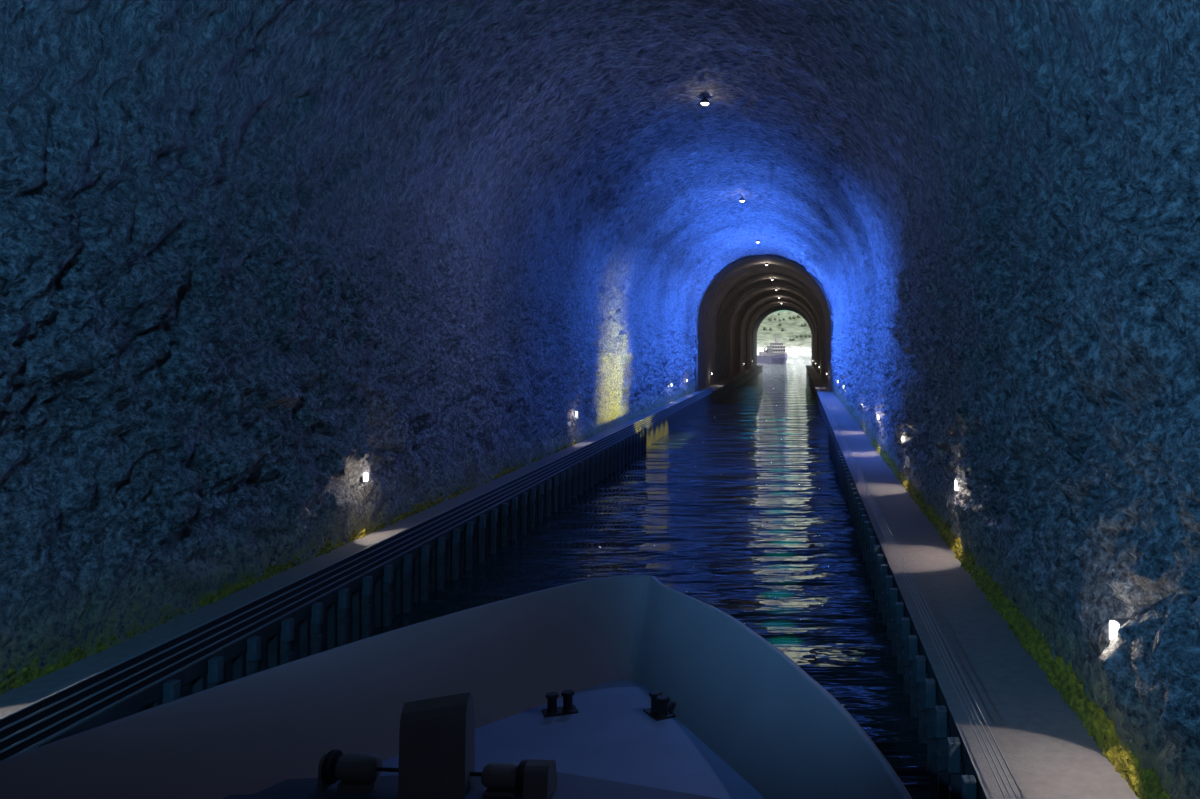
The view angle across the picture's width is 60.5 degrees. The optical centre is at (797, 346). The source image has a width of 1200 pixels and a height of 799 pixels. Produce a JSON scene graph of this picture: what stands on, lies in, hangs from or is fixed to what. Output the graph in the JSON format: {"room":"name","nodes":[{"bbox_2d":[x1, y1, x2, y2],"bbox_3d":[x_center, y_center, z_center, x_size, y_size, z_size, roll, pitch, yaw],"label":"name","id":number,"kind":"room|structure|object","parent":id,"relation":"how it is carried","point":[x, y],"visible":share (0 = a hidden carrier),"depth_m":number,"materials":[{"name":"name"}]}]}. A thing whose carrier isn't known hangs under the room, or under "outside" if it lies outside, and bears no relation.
{"room":"canal tunnel","nodes":[
{"label":"canal tunnel","id":0,"kind":"room"},
{"bbox_2d":[0,162,698,693],"bbox_3d":[-26.139,3.000,102.750,2.159,18.000,305.500,0,0,0],"label":"wall","id":1,"kind":"structure","parent":0,"point":[193,401],"depth_m":45.65,"materials":[{"name":"stone"}]},
{"bbox_2d":[359,473,367,481],"bbox_3d":[-26.355,7.800,60.000,1.010,0.580,0.440,0,0,0],"label":"wall lamp","id":2,"kind":"object","parent":1,"relation":"attached to","point":[364,477],"visible":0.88,"depth_m":59.86,"materials":[{"name":"grey"}]},
{"bbox_2d":[364,473,367,480],"bbox_3d":[-25.930,7.800,60.000,0.160,0.500,0.280,0,0,0],"label":"diffuser","id":3,"kind":"object","parent":2,"relation":"attached to","point":[365,474],"depth_m":59.89,"materials":[{"name":"white"}]},
{"bbox_2d":[0,365,762,750],"bbox_3d":[-24.630,13.750,287.000,5.860,4.700,674.000,0,0,0],"label":"quay","id":4,"kind":"object","parent":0,"point":[14,699],"visible":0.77,"depth_m":45.15,"materials":[{"name":"concrete"}]},
{"bbox_2d":[0,441,575,694],"bbox_3d":[-26.492,10.976,64.829,1.136,0.948,105.658,0,0,0],"label":"moss strip","id":5,"kind":"object","parent":4,"relation":"on","point":[27,675],"visible":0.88,"depth_m":46.11,"materials":[{"name":"green plant"}]},
{"bbox_2d":[0,387,712,760],"bbox_3d":[-21.807,10.764,137.000,0.215,1.272,234.000,0,0,0],"label":"guard rail","id":6,"kind":"object","parent":4,"relation":"on","point":[35,727],"visible":1,"depth_m":38.32,"materials":[{"name":"black metal"}]},
{"bbox_2d":[129,430,647,715],"bbox_3d":[-21.880,13.850,62.450,0.240,3.900,164.900,0,0,0],"label":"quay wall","id":7,"kind":"structure","parent":4,"relation":"attached to","point":[235,668],"depth_m":51.98,"materials":[{"name":"metal"}]},
{"bbox_2d":[162,679,179,703],"bbox_3d":[-21.515,13.480,34.300,0.430,4.040,0.460,0,0,0],"label":"post","id":8,"kind":"object","parent":7,"relation":"attached to","point":[171,688],"visible":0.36,"depth_m":34.08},
{"bbox_2d":[207,656,223,688],"bbox_3d":[-21.515,13.480,36.900,0.430,4.040,0.460,0,0,0],"label":"post","id":9,"kind":"object","parent":7,"relation":"attached to","point":[215,675],"visible":0.44,"depth_m":36.71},
{"bbox_2d":[246,636,260,675],"bbox_3d":[-21.515,13.480,39.500,0.430,4.040,0.460,0,0,0],"label":"post","id":10,"kind":"object","parent":7,"relation":"attached to","point":[253,654],"visible":0.49,"depth_m":39.33,"materials":[{"name":"grey wood"}]},
{"bbox_2d":[280,618,293,664],"bbox_3d":[-21.515,13.480,42.100,0.430,4.040,0.460,0,0,0],"label":"post","id":11,"kind":"object","parent":7,"relation":"attached to","point":[287,625],"visible":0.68,"depth_m":41.93,"materials":[{"name":"grey wood"}]},
{"bbox_2d":[310,602,322,655],"bbox_3d":[-21.515,13.480,44.700,0.430,4.040,0.460,0,0,0],"label":"post","id":12,"kind":"object","parent":7,"relation":"attached to","point":[316,618],"visible":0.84,"depth_m":44.53,"materials":[{"name":"wood"}]},
{"bbox_2d":[337,588,348,646],"bbox_3d":[-21.515,13.480,47.300,0.430,4.040,0.460,0,0,0],"label":"post","id":13,"kind":"object","parent":7,"relation":"attached to","point":[343,594],"visible":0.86,"depth_m":47.13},
{"bbox_2d":[361,576,372,639],"bbox_3d":[-21.515,13.480,49.900,0.430,4.040,0.460,0,0,0],"label":"post","id":14,"kind":"object","parent":7,"relation":"attached to","point":[367,581],"visible":0.86,"depth_m":49.73,"materials":[{"name":"brown wood"}]},
{"bbox_2d":[383,565,393,625],"bbox_3d":[-21.515,13.480,52.500,0.430,4.040,0.460,0,0,0],"label":"post","id":15,"kind":"object","parent":7,"relation":"attached to","point":[388,578],"visible":0.9,"depth_m":52.33,"materials":[{"name":"brown wood"}]},
{"bbox_2d":[403,554,412,612],"bbox_3d":[-21.515,13.480,55.100,0.430,4.040,0.460,0,0,0],"label":"post","id":16,"kind":"object","parent":7,"relation":"attached to","point":[408,559],"visible":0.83,"depth_m":54.93,"materials":[{"name":"wood"}]},
{"bbox_2d":[421,545,429,600],"bbox_3d":[-21.515,13.480,57.700,0.430,4.040,0.460,0,0,0],"label":"post","id":17,"kind":"object","parent":7,"relation":"attached to","point":[425,550],"visible":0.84,"depth_m":57.52,"materials":[{"name":"brown wood"}]},
{"bbox_2d":[437,536,445,589],"bbox_3d":[-21.515,13.480,60.300,0.430,4.040,0.460,0,0,0],"label":"post","id":18,"kind":"object","parent":7,"relation":"attached to","point":[441,548],"visible":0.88,"depth_m":60.12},
{"bbox_2d":[452,529,459,579],"bbox_3d":[-21.515,13.480,62.900,0.430,4.040,0.460,0,0,0],"label":"post","id":19,"kind":"object","parent":7,"relation":"attached to","point":[456,532],"visible":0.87,"depth_m":62.73,"materials":[{"name":"wood"}]},
{"bbox_2d":[466,521,473,569],"bbox_3d":[-21.515,13.480,65.500,0.430,4.040,0.460,0,0,0],"label":"post","id":20,"kind":"object","parent":7,"relation":"attached to","point":[469,525],"visible":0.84,"depth_m":65.33,"materials":[{"name":"brown wood"}]},
{"bbox_2d":[478,515,485,561],"bbox_3d":[-21.515,13.480,68.100,0.430,4.040,0.460,0,0,0],"label":"post","id":21,"kind":"object","parent":7,"relation":"attached to","point":[482,518],"visible":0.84,"depth_m":67.93,"materials":[{"name":"brown wood"}]},
{"bbox_2d":[490,509,496,553],"bbox_3d":[-21.515,13.480,70.700,0.430,4.040,0.460,0,0,0],"label":"post","id":22,"kind":"object","parent":7,"relation":"attached to","point":[493,519],"visible":0.86,"depth_m":70.53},
{"bbox_2d":[501,503,507,546],"bbox_3d":[-21.515,13.480,73.300,0.430,4.040,0.460,0,0,0],"label":"post","id":23,"kind":"object","parent":7,"relation":"attached to","point":[504,513],"visible":0.85,"depth_m":73.13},
{"bbox_2d":[511,498,517,539],"bbox_3d":[-21.515,13.480,75.900,0.430,4.040,0.460,0,0,0],"label":"post","id":24,"kind":"object","parent":7,"relation":"attached to","point":[514,507],"visible":0.83,"depth_m":75.72,"materials":[{"name":"brown wood"}]},
{"bbox_2d":[521,493,526,532],"bbox_3d":[-21.515,13.480,78.500,0.430,4.040,0.460,0,0,0],"label":"post","id":25,"kind":"object","parent":7,"relation":"attached to","point":[523,495],"visible":0.85,"depth_m":78.34,"materials":[{"name":"brown wood"}]},
{"bbox_2d":[530,488,535,526],"bbox_3d":[-21.515,13.480,81.100,0.430,4.040,0.460,0,0,0],"label":"post","id":26,"kind":"object","parent":7,"relation":"attached to","point":[532,490],"visible":0.84,"depth_m":80.92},
{"bbox_2d":[538,484,543,521],"bbox_3d":[-21.515,13.480,83.700,0.430,4.040,0.460,0,0,0],"label":"post","id":27,"kind":"object","parent":7,"relation":"attached to","point":[541,486],"visible":0.84,"depth_m":83.53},
{"bbox_2d":[546,480,551,516],"bbox_3d":[-21.515,13.480,86.300,0.430,4.040,0.460,0,0,0],"label":"post","id":28,"kind":"object","parent":7,"relation":"attached to","point":[548,482],"visible":0.86,"depth_m":86.12,"materials":[{"name":"brown wood"}]},
{"bbox_2d":[553,476,558,511],"bbox_3d":[-21.515,13.480,88.900,0.430,4.040,0.460,0,0,0],"label":"post","id":29,"kind":"object","parent":7,"relation":"attached to","point":[556,478],"visible":0.82,"depth_m":88.73,"materials":[{"name":"wood"}]},
{"bbox_2d":[560,472,565,506],"bbox_3d":[-21.515,13.480,91.500,0.430,4.040,0.460,0,0,0],"label":"post","id":30,"kind":"object","parent":7,"relation":"attached to","point":[563,474],"visible":0.85,"depth_m":91.32,"materials":[{"name":"wood"}]},
{"bbox_2d":[567,469,571,501],"bbox_3d":[-21.515,13.480,94.100,0.430,4.040,0.460,0,0,0],"label":"post","id":31,"kind":"object","parent":7,"relation":"attached to","point":[569,471],"visible":0.83,"depth_m":93.92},
{"bbox_2d":[573,465,577,497],"bbox_3d":[-21.515,13.480,96.700,0.430,4.040,0.460,0,0,0],"label":"post","id":32,"kind":"object","parent":7,"relation":"attached to","point":[575,472],"visible":0.84,"depth_m":96.52,"materials":[{"name":"brown wood"}]},
{"bbox_2d":[579,462,583,493],"bbox_3d":[-21.515,13.480,99.300,0.430,4.040,0.460,0,0,0],"label":"post","id":33,"kind":"object","parent":7,"relation":"attached to","point":[581,464],"visible":0.83,"depth_m":99.13,"materials":[{"name":"brown wood"}]},
{"bbox_2d":[584,459,588,490],"bbox_3d":[-21.515,13.480,101.900,0.430,4.040,0.460,0,0,0],"label":"post","id":34,"kind":"object","parent":7,"relation":"attached to","point":[586,466],"visible":0.87,"depth_m":101.72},
{"bbox_2d":[590,456,594,486],"bbox_3d":[-21.515,13.480,104.500,0.430,4.040,0.460,0,0,0],"label":"post","id":35,"kind":"object","parent":7,"relation":"attached to","point":[592,459],"visible":0.87,"depth_m":104.34,"materials":[{"name":"wood"}]},
{"bbox_2d":[595,454,598,483],"bbox_3d":[-21.515,13.480,107.100,0.430,4.040,0.460,0,0,0],"label":"post","id":36,"kind":"object","parent":7,"relation":"attached to","point":[596,455],"visible":0.82,"depth_m":106.92,"materials":[{"name":"brown wood"}]},
{"bbox_2d":[600,451,603,479],"bbox_3d":[-21.515,13.480,109.700,0.430,4.040,0.460,0,0,0],"label":"post","id":37,"kind":"object","parent":7,"relation":"attached to","point":[601,452],"visible":0.83,"depth_m":109.53,"materials":[{"name":"brown wood"}]},
{"bbox_2d":[604,449,608,476],"bbox_3d":[-21.515,13.480,112.300,0.430,4.040,0.460,0,0,0],"label":"post","id":38,"kind":"object","parent":7,"relation":"attached to","point":[606,455],"visible":0.87,"depth_m":112.13,"materials":[{"name":"brown wood"}]},
{"bbox_2d":[609,447,612,473],"bbox_3d":[-21.515,13.480,114.900,0.430,4.040,0.460,0,0,0],"label":"post","id":39,"kind":"object","parent":7,"relation":"attached to","point":[610,448],"visible":0.8,"depth_m":114.74,"materials":[{"name":"brown wood"}]},
{"bbox_2d":[613,444,616,470],"bbox_3d":[-21.515,13.480,117.500,0.430,4.040,0.460,0,0,0],"label":"post","id":40,"kind":"object","parent":7,"relation":"attached to","point":[614,445],"visible":0.81,"depth_m":117.34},
{"bbox_2d":[617,442,620,468],"bbox_3d":[-21.515,13.480,120.100,0.430,4.040,0.460,0,0,0],"label":"post","id":41,"kind":"object","parent":7,"relation":"attached to","point":[618,443],"visible":0.8,"depth_m":119.92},
{"bbox_2d":[621,440,624,465],"bbox_3d":[-21.515,13.480,122.700,0.430,4.040,0.460,0,0,0],"label":"post","id":42,"kind":"object","parent":7,"relation":"attached to","point":[622,441],"visible":0.8,"depth_m":122.52,"materials":[{"name":"brown wood"}]},
{"bbox_2d":[624,438,627,463],"bbox_3d":[-21.515,13.480,125.300,0.430,4.040,0.460,0,0,0],"label":"post","id":43,"kind":"object","parent":7,"relation":"attached to","point":[626,439],"visible":0.78,"depth_m":125.12,"materials":[{"name":"wood"}]},
{"bbox_2d":[628,436,631,460],"bbox_3d":[-21.515,13.480,127.900,0.430,4.040,0.460,0,0,0],"label":"post","id":44,"kind":"object","parent":7,"relation":"attached to","point":[629,437],"visible":0.88,"depth_m":127.72,"materials":[{"name":"brown wood"}]},
{"bbox_2d":[631,435,634,458],"bbox_3d":[-21.515,13.480,130.500,0.430,4.040,0.460,0,0,0],"label":"post","id":45,"kind":"object","parent":7,"relation":"attached to","point":[633,436],"visible":0.8,"depth_m":130.33,"materials":[{"name":"brown wood"}]},
{"bbox_2d":[635,433,637,456],"bbox_3d":[-21.515,13.480,133.100,0.430,4.040,0.460,0,0,0],"label":"post","id":46,"kind":"object","parent":7,"relation":"attached to","point":[636,434],"visible":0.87,"depth_m":132.93,"materials":[{"name":"brown wood"}]},
{"bbox_2d":[638,431,640,454],"bbox_3d":[-21.515,13.480,135.700,0.430,4.040,0.460,0,0,0],"label":"post","id":47,"kind":"object","parent":7,"relation":"attached to","point":[639,432],"visible":0.84,"depth_m":135.52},
{"bbox_2d":[641,430,643,452],"bbox_3d":[-21.515,13.480,138.300,0.430,4.040,0.460,0,0,0],"label":"post","id":48,"kind":"object","parent":7,"relation":"attached to","point":[642,431],"visible":0.76,"depth_m":138.09,"materials":[{"name":"brown wood"}]},
{"bbox_2d":[644,428,646,450],"bbox_3d":[-21.515,13.480,140.900,0.430,4.040,0.460,0,0,0],"label":"post","id":49,"kind":"object","parent":7,"relation":"attached to","point":[645,429],"visible":0.81,"depth_m":140.72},
{"bbox_2d":[0,0,1199,322],"bbox_3d":[-8.572,-15.077,102.750,36.608,18.154,305.500,0,0,0],"label":"ceiling","id":50,"kind":"structure","parent":0,"point":[571,147],"depth_m":60.74,"materials":[{"name":"stone"}]},
{"bbox_2d":[700,97,709,105],"bbox_3d":[-8.660,-23.340,93.000,0.920,1.720,0.920,0,0,0],"label":"ceiling lamp","id":51,"kind":"object","parent":50,"relation":"attached to","point":[704,101],"visible":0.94,"depth_m":92.69,"materials":[{"name":"grey"}]},
{"bbox_2d":[370,355,937,798],"bbox_3d":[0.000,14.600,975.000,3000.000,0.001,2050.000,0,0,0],"label":"canal water","id":52,"kind":"object","parent":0,"point":[740,509],"visible":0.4,"depth_m":73.56,"materials":[{"name":"blue liquid"}]},
{"bbox_2d":[0,575,911,798],"bbox_3d":[-5.689,11.065,18.678,17.520,8.270,24.165,0,0,5],"label":"ship","id":53,"kind":"object","parent":52,"relation":"on","point":[630,686],"visible":1,"depth_m":22.36,"materials":[{"name":"paint"}]},
{"bbox_2d":[757,336,787,362],"bbox_3d":[-23.629,1.850,931.950,16.000,28.500,68.000,0,0,-20],"label":"cruise ship","id":54,"kind":"object","parent":52,"relation":"on","point":[774,353],"visible":1,"depth_m":916.01,"materials":[{"name":"blue"}]},
{"bbox_2d":[693,254,832,391],"bbox_3d":[-8.660,-6.550,440.500,38.200,37.100,373.000,0,0,0],"label":"arch","id":55,"kind":"object","parent":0,"point":[731,309],"depth_m":330.06,"materials":[{"name":"concrete"}]},
{"bbox_2d":[806,365,1137,798],"bbox_3d":[7.505,13.750,287.000,5.470,4.700,674.000,0,0,0],"label":"quay","id":56,"kind":"object","parent":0,"point":[1048,751],"visible":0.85,"depth_m":35.80,"materials":[{"name":"concrete"}]},
{"bbox_2d":[818,390,1024,798],"bbox_3d":[5.112,10.790,134.000,0.059,1.220,240.000,0,0,0],"label":"guard rail","id":57,"kind":"object","parent":56,"relation":"on","point":[866,485],"visible":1,"depth_m":33.44,"materials":[{"name":"silver metal"}]},
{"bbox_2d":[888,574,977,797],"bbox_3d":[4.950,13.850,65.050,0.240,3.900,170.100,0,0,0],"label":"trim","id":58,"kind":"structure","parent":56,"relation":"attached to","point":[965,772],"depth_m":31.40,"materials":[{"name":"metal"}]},
{"bbox_2d":[836,446,838,473],"bbox_3d":[4.585,13.480,115.000,0.430,4.040,0.460,0,0,0],"label":"post","id":59,"kind":"object","parent":58,"relation":"attached to","point":[837,447],"visible":0.38,"depth_m":114.82,"materials":[{"name":"wood"}]},
{"bbox_2d":[837,449,839,476],"bbox_3d":[4.585,13.480,112.400,0.430,4.040,0.460,0,0,0],"label":"post","id":60,"kind":"object","parent":58,"relation":"attached to","point":[837,449],"visible":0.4,"depth_m":112.22,"materials":[{"name":"brown wood"}]},
{"bbox_2d":[838,451,840,479],"bbox_3d":[4.585,13.480,109.800,0.430,4.040,0.460,0,0,0],"label":"post","id":61,"kind":"object","parent":58,"relation":"attached to","point":[839,452],"visible":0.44,"depth_m":109.59,"materials":[{"name":"wood"}]},
{"bbox_2d":[839,454,841,482],"bbox_3d":[4.585,13.480,107.200,0.430,4.040,0.460,0,0,0],"label":"post","id":62,"kind":"object","parent":58,"relation":"attached to","point":[839,454],"visible":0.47,"depth_m":107.00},
{"bbox_2d":[840,456,842,486],"bbox_3d":[4.585,13.480,104.600,0.430,4.040,0.460,0,0,0],"label":"post","id":63,"kind":"object","parent":58,"relation":"attached to","point":[841,457],"visible":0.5,"depth_m":104.39,"materials":[{"name":"brown wood"}]},
{"bbox_2d":[841,459,843,489],"bbox_3d":[4.585,13.480,102.000,0.430,4.040,0.460,0,0,0],"label":"post","id":64,"kind":"object","parent":58,"relation":"attached to","point":[842,460],"visible":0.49,"depth_m":101.80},
{"bbox_2d":[842,462,845,493],"bbox_3d":[4.585,13.480,99.400,0.430,4.040,0.460,0,0,0],"label":"post","id":65,"kind":"object","parent":58,"relation":"attached to","point":[843,463],"visible":0.42,"depth_m":99.22,"materials":[{"name":"brown wood"}]},
{"bbox_2d":[843,465,846,497],"bbox_3d":[4.585,13.480,96.800,0.430,4.040,0.460,0,0,0],"label":"post","id":66,"kind":"object","parent":58,"relation":"attached to","point":[844,466],"visible":0.37,"depth_m":96.59,"materials":[{"name":"brown wood"}]},
{"bbox_2d":[844,468,847,501],"bbox_3d":[4.585,13.480,94.200,0.430,4.040,0.460,0,0,0],"label":"post","id":67,"kind":"object","parent":58,"relation":"attached to","point":[845,469],"visible":0.5,"depth_m":94.01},
{"bbox_2d":[846,472,849,506],"bbox_3d":[4.585,13.480,91.600,0.430,4.040,0.460,0,0,0],"label":"post","id":68,"kind":"object","parent":58,"relation":"attached to","point":[847,473],"visible":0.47,"depth_m":91.39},
{"bbox_2d":[847,476,850,510],"bbox_3d":[4.585,13.480,89.000,0.430,4.040,0.460,0,0,0],"label":"post","id":69,"kind":"object","parent":58,"relation":"attached to","point":[848,477],"visible":0.43,"depth_m":88.79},
{"bbox_2d":[848,479,852,515],"bbox_3d":[4.585,13.480,86.400,0.430,4.040,0.460,0,0,0],"label":"post","id":70,"kind":"object","parent":58,"relation":"attached to","point":[850,481],"visible":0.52,"depth_m":86.21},
{"bbox_2d":[850,483,854,521],"bbox_3d":[4.585,13.480,83.800,0.430,4.040,0.460,0,0,0],"label":"post","id":71,"kind":"object","parent":58,"relation":"attached to","point":[852,485],"visible":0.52,"depth_m":83.59,"materials":[{"name":"brown wood"}]},
{"bbox_2d":[852,488,855,526],"bbox_3d":[4.585,13.480,81.200,0.430,4.040,0.460,0,0,0],"label":"post","id":72,"kind":"object","parent":58,"relation":"attached to","point":[853,489],"visible":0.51,"depth_m":81.00,"materials":[{"name":"brown wood"}]},
{"bbox_2d":[853,492,857,532],"bbox_3d":[4.585,13.480,78.600,0.430,4.040,0.460,0,0,0],"label":"post","id":73,"kind":"object","parent":58,"relation":"attached to","point":[855,494],"visible":0.41,"depth_m":78.42,"materials":[{"name":"brown wood"}]},
{"bbox_2d":[855,497,859,539],"bbox_3d":[4.585,13.480,76.000,0.430,4.040,0.460,0,0,0],"label":"post","id":74,"kind":"object","parent":58,"relation":"attached to","point":[857,499],"visible":0.41,"depth_m":75.80,"materials":[{"name":"brown wood"}]},
{"bbox_2d":[857,503,862,545],"bbox_3d":[4.585,13.480,73.400,0.430,4.040,0.460,0,0,0],"label":"post","id":75,"kind":"object","parent":58,"relation":"attached to","point":[859,505],"visible":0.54,"depth_m":73.22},
{"bbox_2d":[860,508,864,553],"bbox_3d":[4.585,13.480,70.800,0.430,4.040,0.460,0,0,0],"label":"post","id":76,"kind":"object","parent":58,"relation":"attached to","point":[862,510],"visible":0.51,"depth_m":70.60,"materials":[{"name":"brown wood"}]},
{"bbox_2d":[862,515,867,561],"bbox_3d":[4.585,13.480,68.200,0.430,4.040,0.460,0,0,0],"label":"post","id":77,"kind":"object","parent":58,"relation":"attached to","point":[864,517],"visible":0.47,"depth_m":68.01,"materials":[{"name":"wood"}]},
{"bbox_2d":[864,521,869,569],"bbox_3d":[4.585,13.480,65.600,0.430,4.040,0.460,0,0,0],"label":"post","id":78,"kind":"object","parent":58,"relation":"attached to","point":[866,523],"visible":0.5,"depth_m":65.42,"materials":[{"name":"wood"}]},
{"bbox_2d":[867,528,872,578],"bbox_3d":[4.585,13.480,63.000,0.430,4.040,0.460,0,0,0],"label":"post","id":79,"kind":"object","parent":58,"relation":"attached to","point":[869,530],"visible":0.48,"depth_m":62.81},
{"bbox_2d":[870,536,876,588],"bbox_3d":[4.585,13.480,60.400,0.430,4.040,0.460,0,0,0],"label":"post","id":80,"kind":"object","parent":58,"relation":"attached to","point":[873,540],"visible":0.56,"depth_m":60.21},
{"bbox_2d":[873,545,879,599],"bbox_3d":[4.585,13.480,57.800,0.430,4.040,0.460,0,0,0],"label":"post","id":81,"kind":"object","parent":58,"relation":"attached to","point":[876,548],"visible":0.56,"depth_m":57.64,"materials":[{"name":"brown wood"}]},
{"bbox_2d":[877,554,883,611],"bbox_3d":[4.585,13.480,55.200,0.430,4.040,0.460,0,0,0],"label":"post","id":82,"kind":"object","parent":58,"relation":"attached to","point":[880,557],"visible":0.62,"depth_m":55.01,"materials":[{"name":"brown wood"}]},
{"bbox_2d":[881,564,887,624],"bbox_3d":[4.585,13.480,52.600,0.430,4.040,0.460,0,0,0],"label":"post","id":83,"kind":"object","parent":58,"relation":"attached to","point":[884,567],"visible":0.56,"depth_m":52.40,"materials":[{"name":"brown wood"}]},
{"bbox_2d":[885,575,893,639],"bbox_3d":[4.585,13.480,50.000,0.430,4.040,0.460,0,0,0],"label":"post","id":84,"kind":"object","parent":58,"relation":"attached to","point":[888,578],"visible":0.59,"depth_m":49.83,"materials":[{"name":"brown wood"}]},
{"bbox_2d":[890,588,898,655],"bbox_3d":[4.585,13.480,47.400,0.430,4.040,0.460,0,0,0],"label":"post","id":85,"kind":"object","parent":58,"relation":"attached to","point":[893,591],"visible":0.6,"depth_m":47.23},
{"bbox_2d":[895,602,904,673],"bbox_3d":[4.585,13.480,44.800,0.430,4.040,0.460,0,0,0],"label":"post","id":86,"kind":"object","parent":58,"relation":"attached to","point":[899,606],"visible":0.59,"depth_m":44.62,"materials":[{"name":"brown wood"}]},
{"bbox_2d":[901,617,911,693],"bbox_3d":[4.585,13.480,42.200,0.430,4.040,0.460,0,0,0],"label":"post","id":87,"kind":"object","parent":58,"relation":"attached to","point":[905,621],"visible":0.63,"depth_m":42.03,"materials":[{"name":"grey wood"}]},
{"bbox_2d":[908,635,919,716],"bbox_3d":[4.585,13.480,39.600,0.430,4.040,0.460,0,0,0],"label":"post","id":88,"kind":"object","parent":58,"relation":"attached to","point":[913,650],"visible":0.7,"depth_m":39.43,"materials":[{"name":"grey wood"}]},
{"bbox_2d":[916,655,927,742],"bbox_3d":[4.585,13.480,37.000,0.430,4.040,0.460,0,0,0],"label":"post","id":89,"kind":"object","parent":58,"relation":"attached to","point":[921,673],"visible":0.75,"depth_m":36.83,"materials":[{"name":"wood"}]},
{"bbox_2d":[924,678,937,773],"bbox_3d":[4.585,13.480,34.400,0.430,4.040,0.460,0,0,0],"label":"post","id":90,"kind":"object","parent":58,"relation":"attached to","point":[930,697],"visible":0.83,"depth_m":34.23,"materials":[{"name":"grey wood"}]},
{"bbox_2d":[935,705,949,798],"bbox_3d":[4.585,13.480,31.800,0.430,4.040,0.460,0,0,0],"label":"post","id":91,"kind":"object","parent":58,"relation":"attached to","point":[942,730],"visible":0.97,"depth_m":31.63,"materials":[{"name":"grey wood"}]},
{"bbox_2d":[947,737,962,798],"bbox_3d":[4.585,13.480,29.200,0.430,4.040,0.460,0,0,0],"label":"post","id":92,"kind":"object","parent":58,"relation":"attached to","point":[954,760],"visible":1,"depth_m":28.99,"materials":[{"name":"grey wood"}]},
{"bbox_2d":[961,775,977,798],"bbox_3d":[4.585,13.480,26.600,0.430,4.040,0.460,0,0,0],"label":"post","id":93,"kind":"object","parent":58,"relation":"attached to","point":[968,782],"visible":1,"depth_m":26.38,"materials":[{"name":"grey wood"}]},
{"bbox_2d":[871,438,1169,798],"bbox_3d":[9.078,10.800,64.829,1.324,1.301,105.658,0,0,0],"label":"moss strip","id":94,"kind":"object","parent":56,"relation":"on","point":[1146,784],"visible":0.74,"depth_m":33.79,"materials":[{"name":"green plant"}]},
{"bbox_2d":[831,80,1199,798],"bbox_3d":[8.797,3.000,102.750,2.114,18.000,305.500,0,0,0],"label":"wall","id":95,"kind":"structure","parent":0,"point":[1044,363],"depth_m":30.07,"materials":[{"name":"stone"}]},
{"bbox_2d":[1109,618,1128,639],"bbox_3d":[8.755,7.500,26.400,1.010,0.580,0.440,0,0,0],"label":"wall lamp","id":96,"kind":"object","parent":95,"relation":"attached to","point":[1114,625],"visible":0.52,"depth_m":26.27,"materials":[{"name":"grey"}]},
{"bbox_2d":[1109,621,1117,639],"bbox_3d":[8.330,7.500,26.400,0.160,0.500,0.280,0,0,0],"label":"diffuser","id":97,"kind":"object","parent":96,"relation":"attached to","point":[1113,625],"depth_m":26.27,"materials":[{"name":"white"}]},
{"label":"outside","id":98,"kind":"structure","parent":0,"visible":0},
{"bbox_2d":[757,310,810,354],"bbox_3d":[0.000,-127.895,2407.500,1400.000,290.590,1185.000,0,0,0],"label":"hillside","id":99,"kind":"structure","parent":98,"point":[792,327],"depth_m":2020.88,"materials":[{"name":"green plant"}]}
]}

